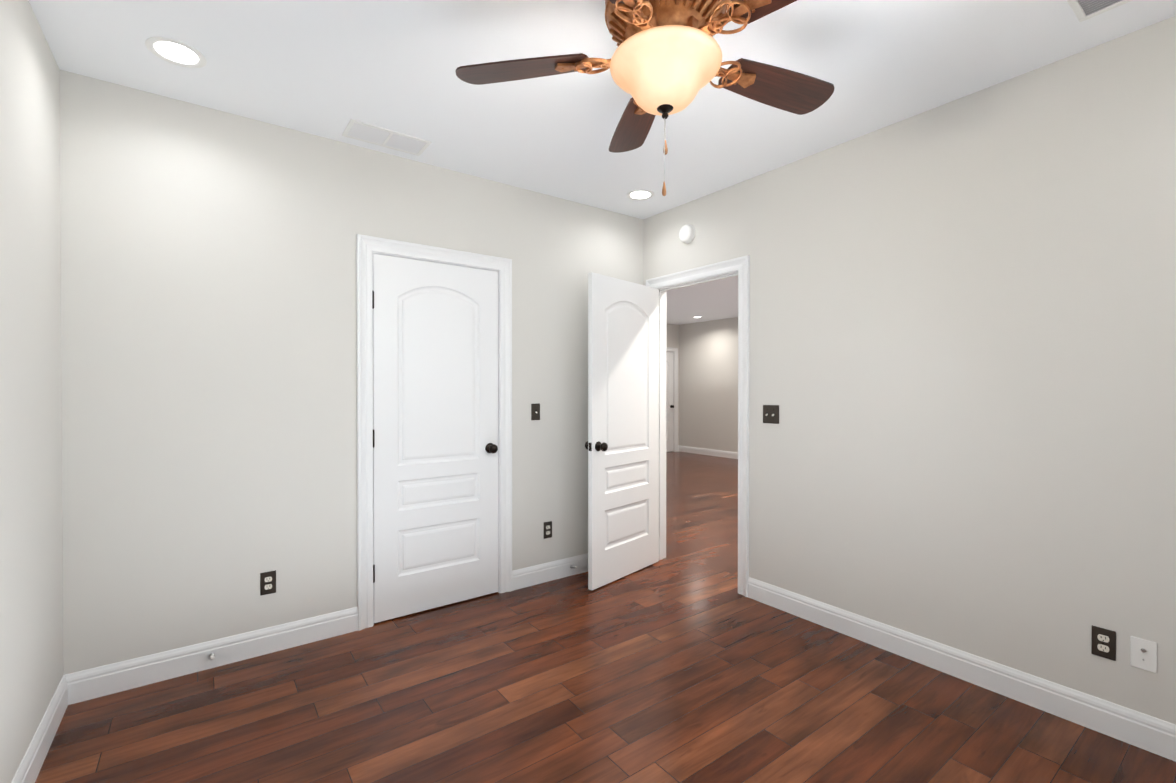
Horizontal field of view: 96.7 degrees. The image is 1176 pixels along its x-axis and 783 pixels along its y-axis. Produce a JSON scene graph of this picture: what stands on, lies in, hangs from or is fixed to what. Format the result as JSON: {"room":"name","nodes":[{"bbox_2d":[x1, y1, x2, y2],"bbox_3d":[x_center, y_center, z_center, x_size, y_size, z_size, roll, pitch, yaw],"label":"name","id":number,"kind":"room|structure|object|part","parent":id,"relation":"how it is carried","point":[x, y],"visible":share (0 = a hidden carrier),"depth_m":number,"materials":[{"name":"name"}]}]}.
{"room":"empty bedroom","nodes":[
{"label":"empty bedroom","id":0,"kind":"room"},
{"bbox_2d":[0,0,63,782],"bbox_3d":[-1.192,-0.003,0.689,0.120,2.740,4.040,0,0,-36],"label":"wall","id":1,"kind":"structure","parent":0,"point":[31,599],"depth_m":1.83,"materials":[{"name":"white paint"}]},
{"bbox_2d":[11,673,74,782],"bbox_3d":[-1.138,1.301,0.738,0.015,0.130,3.800,0,0,-36],"label":"baseboard","id":2,"kind":"structure","parent":1,"relation":"attached to","point":[29,768],"depth_m":1.96,"materials":[{"name":"white paint"}]},
{"bbox_2d":[60,70,642,674],"bbox_3d":[-0.945,-0.021,3.304,3.376,2.740,0.120,0,0,-36],"label":"wall","id":3,"kind":"structure","parent":0,"point":[208,372],"depth_m":2.64,"materials":[{"name":"white paint"}]},
{"bbox_2d":[74,607,357,702],"bbox_3d":[-1.772,1.289,2.620,1.162,0.130,0.015,0,0,-36],"label":"baseboard","id":4,"kind":"structure","parent":3,"relation":"attached to","point":[96,682],"depth_m":2.55,"materials":[{"name":"white paint"}]},
{"bbox_2d":[209,653,214,659],"bbox_3d":[-1.818,1.283,2.532,0.022,0.034,0.078,0,0,-36],"label":"doorstop","id":5,"kind":"object","parent":4,"relation":"attached to","point":[212,655],"visible":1,"depth_m":2.51,"materials":[{"name":"silver metal"}]},
{"bbox_2d":[260,570,275,594],"bbox_3d":[-1.655,0.991,2.708,0.070,0.116,0.009,0,0,-36],"label":"electrical outlet","id":6,"kind":"object","parent":3,"relation":"attached to","point":[267,582],"visible":1,"depth_m":2.71,"materials":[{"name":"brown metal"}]},
{"bbox_2d":[356,234,511,630],"bbox_3d":[-0.952,0.265,3.301,0.840,2.170,0.120,0,0,-36],"label":"door frame","id":7,"kind":"structure","parent":3,"relation":"attached to","point":[498,400],"depth_m":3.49,"materials":[{"name":"white paint"}]},
{"bbox_2d":[372,253,498,622],"bbox_3d":[-0.932,0.271,3.267,0.804,2.137,0.181,0,0,-36],"label":"closet door","id":8,"kind":"structure","parent":3,"relation":"in","point":[435,429],"depth_m":3.23,"materials":[{"name":"white paint"}]},
{"bbox_2d":[531,403,539,419],"bbox_3d":[-0.361,0.142,3.646,0.070,0.116,0.023,0,0,-36],"label":"light switch","id":9,"kind":"object","parent":3,"relation":"attached to","point":[535,411],"visible":1,"depth_m":3.65,"materials":[{"name":"brown metal"}]},
{"bbox_2d":[544,521,551,538],"bbox_3d":[-0.284,0.984,3.717,0.070,0.116,0.009,0,0,-36],"label":"electrical outlet","id":10,"kind":"object","parent":3,"relation":"attached to","point":[547,529],"visible":1,"depth_m":3.71,"materials":[{"name":"brown metal"}]},
{"bbox_2d":[512,553,587,590],"bbox_3d":[-0.030,1.281,3.898,1.208,0.130,0.020,0,0,-36],"label":"baseboard","id":11,"kind":"structure","parent":3,"relation":"attached to","point":[545,572],"depth_m":3.71,"materials":[{"name":"white paint"}]},
{"bbox_2d":[29,0,1175,324],"bbox_3d":[0.979,-1.453,5.256,9.040,0.100,8.840,0,0,-36],"label":"ceiling","id":12,"kind":"structure","parent":0,"point":[327,68],"depth_m":2.26,"materials":[{"name":"white paint"}]},
{"bbox_2d":[145,37,206,67],"bbox_3d":[-1.678,-1.380,2.135,0.198,0.006,0.198,0,0,-36],"label":"recessed light","id":13,"kind":"object","parent":12,"relation":"in","point":[175,52],"visible":1,"depth_m":2.13,"materials":[{"name":"white plastic"}]},
{"bbox_2d":[342,119,431,155],"bbox_3d":[-1.099,-1.384,2.866,0.420,0.007,0.210,0,0,-36],"label":"ceiling vent","id":14,"kind":"object","parent":12,"relation":"in","point":[376,135],"visible":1,"depth_m":2.85,"materials":[{"name":"grey metal"}]},
{"bbox_2d":[626,190,653,199],"bbox_3d":[0.371,-1.390,3.705,0.198,0.006,0.198,0,0,-36],"label":"recessed light","id":15,"kind":"object","parent":12,"relation":"in","point":[640,194],"visible":1,"depth_m":3.69,"materials":[{"name":"white plastic"}]},
{"bbox_2d":[455,0,833,195],"bbox_3d":[0.291,-1.008,1.690,1.377,0.743,1.361,0,0,-36],"label":"ceiling fan","id":16,"kind":"object","parent":12,"relation":"hanging from","point":[664,61],"visible":1,"depth_m":1.67,"materials":[{"name":"brown wood"}]},
{"bbox_3d":[0.252,-1.006,1.708,0.362,0.163,0.362,0,0,-36],"label":"lamp shade","id":17,"kind":"part","parent":16,"relation":"part of","materials":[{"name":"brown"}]},
{"bbox_2d":[1067,0,1132,21],"bbox_3d":[1.874,-1.377,1.719,0.210,0.007,0.420,0,0,-36],"label":"ceiling vent","id":18,"kind":"object","parent":12,"relation":"in","point":[1083,10],"visible":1,"depth_m":1.87,"materials":[{"name":"grey metal"}]},
{"bbox_2d":[35,451,1175,782],"bbox_3d":[0.979,1.387,5.275,9.040,0.100,8.840,0,0,-36],"label":"floor","id":19,"kind":"structure","parent":0,"point":[683,661],"depth_m":2.25,"materials":[{"name":"brown wood"}]},
{"bbox_2d":[666,324,678,444],"bbox_3d":[-0.253,-0.065,10.020,5.459,2.740,0.520,0,0,-36],"label":"wall","id":20,"kind":"structure","parent":0,"point":[672,335],"depth_m":11.24,"materials":[{"name":"white paint"}]},
{"bbox_2d":[666,352,673,451],"bbox_3d":[1.508,0.220,11.054,0.794,2.137,0.181,0,0,-36],"label":"hall door","id":21,"kind":"structure","parent":20,"relation":"in","point":[669,402],"depth_m":11.21,"materials":[{"name":"white paint"}]},
{"bbox_2d":[666,347,677,451],"bbox_3d":[1.507,0.180,11.054,0.976,2.238,0.142,0,0,-36],"label":"door frame","id":22,"kind":"structure","parent":20,"relation":"attached to","point":[675,350],"depth_m":11.27,"materials":[{"name":"white paint"}]},
{"bbox_2d":[679,317,737,451],"bbox_3d":[3.860,-0.057,8.875,0.120,2.740,6.440,0,0,-36],"label":"wall","id":23,"kind":"structure","parent":0,"point":[708,384],"depth_m":10.66,"materials":[{"name":"white paint"}]},
{"bbox_2d":[678,445,737,458],"bbox_3d":[3.802,1.248,8.841,0.024,0.130,6.200,0,0,-36],"label":"baseboard","id":24,"kind":"structure","parent":23,"relation":"attached to","point":[713,452],"depth_m":10.63,"materials":[{"name":"white paint"}]},
{"bbox_2d":[643,16,1175,724],"bbox_3d":[0.202,-0.030,4.694,0.120,2.740,8.840,0,0,-36],"label":"wall","id":25,"kind":"structure","parent":0,"point":[963,348],"depth_m":2.40,"materials":[{"name":"white paint"}]},
{"bbox_2d":[585,272,658,589],"bbox_3d":[0.281,0.268,3.822,0.181,2.137,0.804,0,1,42],"label":"entry door","id":26,"kind":"structure","parent":25,"relation":"in","point":[622,445],"depth_m":3.76,"materials":[{"name":"white paint"}]},
{"bbox_2d":[679,224,694,243],"bbox_3d":[0.720,-1.160,3.841,0.047,0.136,0.136,0,0,-36],"label":"smoke detector","id":27,"kind":"object","parent":25,"relation":"attached to","point":[686,234],"visible":1,"depth_m":3.81,"materials":[{"name":"white plastic"}]},
{"bbox_2d":[646,255,749,596],"bbox_3d":[0.817,0.227,3.860,0.164,2.238,0.976,0,0,-36],"label":"door frame","id":28,"kind":"structure","parent":25,"relation":"attached to","point":[741,265],"depth_m":3.48,"materials":[{"name":"white paint"}]},
{"bbox_2d":[763,405,778,423],"bbox_3d":[1.146,0.143,3.292,0.023,0.116,0.116,0,0,-36],"label":"light switch","id":29,"kind":"object","parent":25,"relation":"attached to","point":[771,414],"visible":1,"depth_m":3.29,"materials":[{"name":"brown metal"}]},
{"bbox_2d":[748,577,1175,761],"bbox_3d":[1.865,1.291,2.329,0.015,0.130,2.744,0,0,-36],"label":"baseboard","id":30,"kind":"structure","parent":25,"relation":"attached to","point":[1121,723],"depth_m":2.37,"materials":[{"name":"white paint"}]},
{"bbox_2d":[1091,625,1115,660],"bbox_3d":[2.050,1.000,2.080,0.009,0.116,0.070,0,0,-36],"label":"electrical outlet","id":31,"kind":"object","parent":25,"relation":"attached to","point":[1103,644],"visible":1,"depth_m":2.08,"materials":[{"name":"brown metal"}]},
{"bbox_2d":[1130,636,1156,672],"bbox_3d":[2.112,1.001,1.989,0.016,0.116,0.070,0,0,-36],"label":"outlet","id":32,"kind":"object","parent":25,"relation":"attached to","point":[1143,654],"visible":1,"depth_m":1.99,"materials":[{"name":"white plastic"}]}
]}

